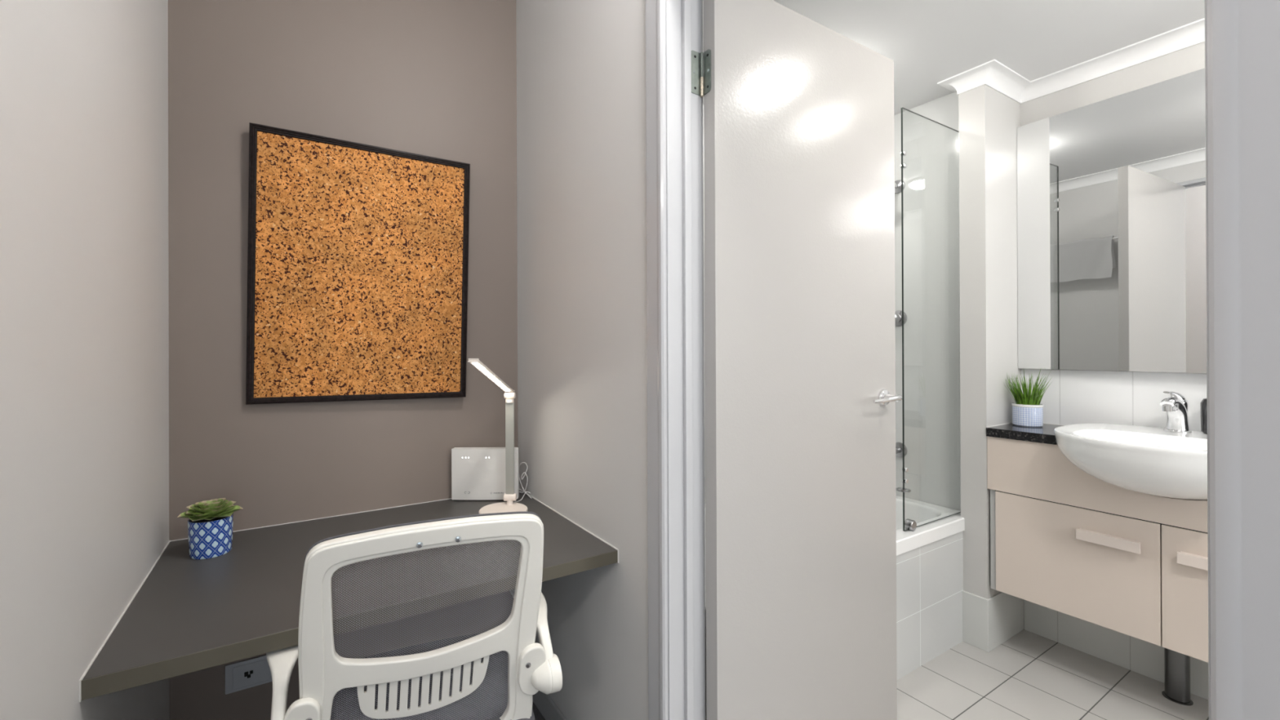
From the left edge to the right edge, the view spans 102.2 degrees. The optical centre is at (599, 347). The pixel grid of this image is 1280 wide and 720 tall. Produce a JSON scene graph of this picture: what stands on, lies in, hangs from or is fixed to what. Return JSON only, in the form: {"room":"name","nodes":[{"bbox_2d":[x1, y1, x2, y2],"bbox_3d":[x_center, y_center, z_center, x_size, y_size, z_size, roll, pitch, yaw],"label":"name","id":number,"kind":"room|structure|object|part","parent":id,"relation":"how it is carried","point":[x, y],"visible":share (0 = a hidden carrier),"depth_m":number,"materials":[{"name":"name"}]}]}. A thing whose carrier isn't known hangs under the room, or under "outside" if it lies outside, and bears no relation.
{"room":"home office","nodes":[
{"label":"home office","id":0,"kind":"room"},
{"bbox_2d":[0,0,169,719],"bbox_3d":[-0.898,-0.090,0.809,0.100,2.770,1.710,0,0,-31],"label":"wall","id":1,"kind":"structure","parent":0,"point":[84,282],"depth_m":0.86,"materials":[{"name":"white paint"}]},
{"bbox_2d":[187,512,233,559],"bbox_3d":[-1.055,0.508,1.397,0.100,0.098,0.100,0,0,-31],"label":"pot","id":2,"kind":"object","parent":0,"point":[211,536],"depth_m":1.36,"materials":[{"name":"blue ceramic"}]},
{"bbox_2d":[168,0,517,719],"bbox_3d":[-0.810,-0.089,1.800,1.068,2.770,0.100,0,0,-31],"label":"wall","id":3,"kind":"structure","parent":0,"point":[435,78],"depth_m":1.68,"materials":[{"name":"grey paint"}]},
{"bbox_2d":[225,654,271,694],"bbox_3d":[-1.071,0.998,1.575,0.124,0.086,0.012,0,0,-31],"label":"power socket","id":4,"kind":"object","parent":3,"relation":"attached to","point":[245,674],"visible":0.91,"depth_m":1.57,"materials":[{"name":"grey plastic"}]},
{"bbox_2d":[79,488,618,702],"bbox_3d":[-0.594,0.571,1.442,1.068,0.036,0.730,0,0,-31],"label":"desk","id":5,"kind":"object","parent":3,"relation":"attached to","point":[187,615],"visible":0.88,"depth_m":1.20,"materials":[{"name":"grey laminate"}]},
{"bbox_2d":[177,497,242,559],"bbox_3d":[-1.055,0.487,1.400,0.131,0.141,0.132,0,0,13],"label":"potted succulent","id":6,"kind":"object","parent":5,"relation":"on","point":[210,522],"visible":1,"depth_m":1.37,"materials":[{"name":"blue ceramic"}]},
{"bbox_2d":[451,447,519,500],"bbox_3d":[-0.418,0.461,1.878,0.240,0.189,0.035,0,0,0],"label":"router","id":7,"kind":"object","parent":5,"relation":"on","point":[477,473],"visible":0.96,"depth_m":1.86,"materials":[{"name":"white plastic"}]},
{"bbox_2d":[467,358,527,514],"bbox_3d":[-0.317,0.293,1.647,0.160,0.522,0.301,0,0,-5],"label":"desk lamp","id":8,"kind":"object","parent":5,"relation":"on","point":[509,496],"visible":0.8,"depth_m":1.77,"materials":[{"name":"beige plastic"}]},
{"bbox_2d":[514,462,531,502],"bbox_3d":[-0.297,0.490,1.903,0.084,0.128,0.191,0,0,-11],"label":"cable","id":9,"kind":"object","parent":5,"relation":"on","point":[523,491],"visible":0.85,"depth_m":1.91,"materials":[{"name":"white plastic"}]},
{"bbox_2d":[245,122,470,404],"bbox_3d":[-0.777,-0.248,1.724,0.679,0.860,0.065,0,0,-31],"label":"cork board","id":10,"kind":"object","parent":3,"relation":"attached to","point":[357,254],"visible":1,"depth_m":1.70,"materials":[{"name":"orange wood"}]},
{"bbox_2d":[532,701,545,719],"bbox_3d":[-0.629,1.341,-1.074,3.812,0.100,5.210,0,0,-31],"label":"floor","id":11,"kind":"structure","parent":0,"point":[538,716],"depth_m":1.82,"materials":[{"name":"grey carpet"}]},
{"bbox_2d":[266,511,562,719],"bbox_3d":[-0.430,0.815,1.227,0.606,0.956,0.563,0,0,-23],"label":"office chair","id":12,"kind":"object","parent":11,"relation":"on","point":[495,673],"visible":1,"depth_m":1.03,"materials":[{"name":"white plastic"}]},
{"bbox_3d":[-0.649,0.657,1.070,0.072,0.128,0.342,0,0,-23],"label":"armrest","id":13,"kind":"part","parent":12,"relation":"part of","materials":[{"name":"white plastic"}]},
{"bbox_2d":[357,655,489,719],"bbox_3d":[-0.354,0.688,1.052,0.261,0.125,0.027,0,0,-23],"label":"grille","id":14,"kind":"object","parent":12,"relation":"attached to","point":[402,668],"depth_m":1.04,"materials":[{"name":"white plastic"}]},
{"bbox_3d":[-0.357,0.629,1.050,0.457,0.568,0.102,0,0,-23],"label":"panel","id":15,"kind":"part","parent":12,"relation":"part of","materials":[{"name":"grey"}]},
{"bbox_3d":[-0.425,0.849,1.234,0.477,0.060,0.435,0,0,-23],"label":"seat","id":16,"kind":"part","parent":12,"relation":"part of","materials":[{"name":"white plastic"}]},
{"bbox_3d":[-0.174,0.666,1.275,0.072,0.108,0.342,0,0,-23],"label":"armrest","id":17,"kind":"part","parent":12,"relation":"part of","materials":[{"name":"white plastic"}]},
{"bbox_2d":[515,0,648,719],"bbox_3d":[1.004,-0.099,-0.093,0.106,2.770,5.210,0,0,-31],"label":"wall","id":18,"kind":"structure","parent":0,"point":[581,166],"depth_m":1.54,"materials":[{"name":"white paint"}]},
{"bbox_2d":[532,690,567,719],"bbox_3d":[-0.102,1.249,1.650,0.012,0.088,0.874,0,0,-31],"label":"baseboard","id":19,"kind":"structure","parent":18,"relation":"attached to","point":[544,702],"depth_m":1.78,"materials":[{"name":"grey"}]},
{"bbox_2d":[645,0,668,719],"bbox_3d":[0.136,0.157,1.243,0.016,2.270,0.066,0,0,-31],"label":"trim","id":20,"kind":"structure","parent":18,"relation":"attached to","point":[655,41],"depth_m":1.23,"materials":[{"name":"grey"}]},
{"bbox_2d":[665,0,703,719],"bbox_3d":[0.205,0.130,1.247,0.108,2.126,0.030,0,0,-31],"label":"trim","id":21,"kind":"structure","parent":18,"relation":"attached to","point":[682,17],"depth_m":1.23,"materials":[{"name":"grey"}]},
{"bbox_2d":[701,0,705,719],"bbox_3d":[0.248,0.127,1.289,0.012,2.131,0.026,0,0,-31],"label":"trim","id":22,"kind":"structure","parent":18,"relation":"attached to","point":[702,176],"depth_m":1.28,"materials":[{"name":"grey"}]},
{"bbox_2d":[703,0,902,719],"bbox_3d":[0.596,0.139,1.446,0.764,2.088,0.151,0,0,-31],"label":"door","id":23,"kind":"structure","parent":18,"relation":"in","point":[801,398],"depth_m":1.39,"materials":[{"name":"white wood"}]},
{"bbox_3d":[0.849,0.154,1.542,0.139,0.052,0.056,0,0,-31],"label":"handle","id":24,"kind":"part","parent":23,"relation":"part of","materials":[{"name":"silver metal"}]},
{"bbox_2d":[1204,0,1211,719],"bbox_3d":[0.639,0.127,0.521,0.108,2.126,0.030,0,0,-31],"label":"trim","id":25,"kind":"structure","parent":18,"relation":"attached to","point":[1206,1],"depth_m":0.53,"materials":[{"name":"grey"}]},
{"bbox_2d":[1207,0,1279,719],"bbox_3d":[0.601,0.153,0.465,0.016,2.270,0.066,0,0,-31],"label":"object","id":26,"kind":"structure","parent":18,"relation":"attached to","point":[1243,36],"depth_m":0.47,"materials":[{"name":"grey paint"}]},
{"bbox_2d":[691,48,711,97],"bbox_3d":[0.245,-0.671,1.259,0.051,0.108,0.022,0,0,8],"label":"butt hinge","id":27,"kind":"object","parent":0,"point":[700,62],"visible":1,"depth_m":1.26,"materials":[{"name":"metal"}]},
{"bbox_2d":[702,104,705,503],"bbox_3d":[0.497,0.054,2.378,1.556,2.278,0.104,0,0,-31],"label":"wall","id":28,"kind":"structure","parent":0,"point":[703,104],"depth_m":2.30,"materials":[{"name":"paint"}]},
{"bbox_2d":[893,92,960,511],"bbox_3d":[1.483,0.051,2.567,0.330,2.278,0.791,0,0,-31],"label":"wall","id":29,"kind":"structure","parent":0,"point":[931,192],"depth_m":2.28,"materials":[{"name":"tile"}]},
{"bbox_2d":[894,179,905,193],"bbox_3d":[1.317,-0.735,2.362,0.161,0.090,0.074,0,0,-31],"label":"shower head","id":30,"kind":"object","parent":29,"relation":"attached to","point":[897,183],"visible":0.22,"depth_m":2.38,"materials":[{"name":"silver metal"}]},
{"bbox_2d":[894,310,906,326],"bbox_3d":[1.362,-0.146,2.380,0.069,0.097,0.075,0,0,-31],"label":"shower mixer","id":31,"kind":"object","parent":29,"relation":"attached to","point":[898,314],"visible":0.37,"depth_m":2.37,"materials":[{"name":"silver metal"}]},
{"bbox_2d":[895,442,907,457],"bbox_3d":[1.327,0.477,2.356,0.155,0.072,0.071,0,0,-31],"label":"spout","id":32,"kind":"object","parent":29,"relation":"attached to","point":[899,446],"visible":0.3,"depth_m":2.38,"materials":[{"name":"silver metal"}]},
{"bbox_2d":[937,17,1204,103],"bbox_3d":[2.258,-1.065,1.021,0.371,0.058,2.774,0,0,-31],"label":"trim","id":33,"kind":"structure","parent":29,"relation":"attached to","point":[993,73],"depth_m":2.00,"materials":[{"name":"white paint"}]},
{"bbox_2d":[702,0,1204,115],"bbox_3d":[1.535,-1.133,0.958,1.887,0.084,3.616,0,0,-31],"label":"ceiling","id":34,"kind":"structure","parent":0,"point":[929,42],"depth_m":1.76,"materials":[{"name":"white paint"}]},
{"bbox_2d":[958,84,1022,599],"bbox_3d":[1.670,0.050,2.165,0.421,2.278,0.092,0,0,-31],"label":"wall","id":35,"kind":"structure","parent":0,"point":[989,120],"depth_m":2.06,"materials":[{"name":"grey paint"}]},
{"bbox_2d":[962,590,1024,652],"bbox_3d":[1.626,1.087,2.134,0.325,0.204,0.104,0,0,-31],"label":"tile","id":36,"kind":"structure","parent":35,"relation":"attached to","point":[987,624],"depth_m":2.06,"materials":[{"name":"white tile"}]},
{"bbox_2d":[897,629,1208,719],"bbox_3d":[1.502,1.239,0.929,1.983,0.104,3.616,0,0,-31],"label":"floor","id":37,"kind":"structure","parent":0,"point":[1028,676],"depth_m":1.79,"materials":[{"name":"tile"}]},
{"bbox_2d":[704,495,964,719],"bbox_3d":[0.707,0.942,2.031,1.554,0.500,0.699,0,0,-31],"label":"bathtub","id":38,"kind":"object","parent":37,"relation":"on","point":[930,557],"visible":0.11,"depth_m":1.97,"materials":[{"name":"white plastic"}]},
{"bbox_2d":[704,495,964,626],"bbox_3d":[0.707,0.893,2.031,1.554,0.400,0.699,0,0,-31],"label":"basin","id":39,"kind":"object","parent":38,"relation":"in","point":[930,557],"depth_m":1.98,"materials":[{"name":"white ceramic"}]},
{"bbox_2d":[895,107,960,531],"bbox_3d":[1.319,-0.106,2.037,0.493,1.592,0.050,0,0,-31],"label":"screen","id":40,"kind":"object","parent":38,"relation":"on","point":[911,525],"visible":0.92,"depth_m":1.93,"materials":[{"name":"clear glass"}]},
{"bbox_2d":[986,435,1208,706],"bbox_3d":[1.877,0.766,1.686,0.331,0.842,0.934,0,0,-31],"label":"vanity cabinet","id":41,"kind":"object","parent":37,"relation":"on","point":[1064,539],"visible":0.81,"depth_m":1.74,"materials":[{"name":"beige laminate"}]},
{"bbox_2d":[986,422,1065,444],"bbox_3d":[1.884,0.327,1.693,0.314,0.036,0.935,0,0,-31],"label":"countertop","id":42,"kind":"structure","parent":41,"relation":"on","point":[1044,434],"depth_m":1.95,"materials":[{"name":"black stone"}]},
{"bbox_2d":[1003,369,1052,426],"bbox_3d":[1.710,0.196,2.047,0.183,0.231,0.138,0,0,-31],"label":"grass plant","id":43,"kind":"object","parent":42,"relation":"on","point":[1027,411],"visible":1,"depth_m":2.03,"materials":[{"name":"plant"}]},
{"bbox_3d":[1.708,0.274,2.057,0.097,0.076,0.097,0,0,-31],"label":"pot","id":44,"kind":"part","parent":43,"relation":"part of","materials":[{"name":"ceramic"}]},
{"bbox_2d":[1053,423,1207,499],"bbox_3d":[1.778,0.372,1.627,0.519,0.180,0.508,0,0,-31],"label":"basin","id":45,"kind":"object","parent":42,"relation":"in","point":[1149,460],"visible":0.78,"depth_m":1.56,"materials":[{"name":"white ceramic"}]},
{"bbox_2d":[1160,391,1191,432],"bbox_3d":[1.898,0.212,1.705,0.157,0.140,0.065,0,0,-31],"label":"mixer tap","id":46,"kind":"object","parent":45,"relation":"on","point":[1175,406],"visible":1,"depth_m":1.70,"materials":[{"name":"silver metal"}]},
{"bbox_3d":[1.894,0.167,1.703,0.144,0.050,0.036,0,0,-31],"label":"lever","id":47,"kind":"part","parent":46,"relation":"part of","materials":[{"name":"silver metal"}]},
{"bbox_2d":[1200,398,1207,434],"bbox_3d":[1.999,0.209,1.668,0.075,0.144,0.071,0,0,-31],"label":"soap bottle","id":48,"kind":"object","parent":45,"relation":"on","point":[1203,410],"visible":0.12,"depth_m":1.68,"materials":[{"name":"grey plastic"}]},
{"bbox_3d":[1.651,0.747,1.808,0.019,0.382,0.440,0,0,-31],"label":"cabinet door","id":49,"kind":"part","parent":41,"relation":"part of","materials":[{"name":"beige laminate"}]},
{"bbox_3d":[1.685,0.640,1.708,0.025,0.033,0.156,0,0,-31],"label":"bar handle","id":50,"kind":"part","parent":41,"relation":"part of","materials":[{"name":"beige"}]},
{"bbox_3d":[1.952,1.062,1.741,0.071,0.250,0.071,0,0,-31],"label":"pipe leg","id":51,"kind":"part","parent":41,"relation":"part of","materials":[{"name":"black metal"}]},
{"bbox_3d":[1.885,0.745,1.417,0.019,0.382,0.464,0,0,-31],"label":"cabinet door","id":52,"kind":"part","parent":41,"relation":"part of","materials":[{"name":"beige laminate"}]},
{"bbox_3d":[1.806,0.639,1.506,0.025,0.033,0.157,0,0,-31],"label":"bar handle","id":53,"kind":"part","parent":41,"relation":"part of","materials":[{"name":"beige"}]},
{"bbox_2d":[1020,41,1205,499],"bbox_3d":[2.530,0.044,1.034,0.104,2.278,2.733,0,0,-31],"label":"wall","id":54,"kind":"structure","parent":0,"point":[1191,59],"depth_m":1.93,"materials":[{"name":"grey paint"}]},
{"bbox_2d":[1017,67,1206,373],"bbox_3d":[2.026,-0.420,1.704,0.071,1.012,1.066,0,0,-31],"label":"wall mirror","id":55,"kind":"object","parent":54,"relation":"attached to","point":[1111,192],"visible":0.56,"depth_m":1.89,"materials":[{"name":"white mirror"}]},
{"bbox_2d":[1021,368,1206,431],"bbox_3d":[2.108,0.199,1.632,0.008,0.223,1.270,0,0,-31],"label":"backsplash","id":56,"kind":"structure","parent":54,"relation":"attached to","point":[1073,397],"depth_m":1.93,"materials":[{"name":"tile"}]},
{"bbox_2d":[1023,600,1208,700],"bbox_3d":[2.461,1.082,1.045,0.008,0.204,2.621,0,0,-31],"label":"tile","id":57,"kind":"structure","parent":54,"relation":"attached to","point":[1138,655],"depth_m":1.95,"materials":[{"name":"white tile"}]}
]}

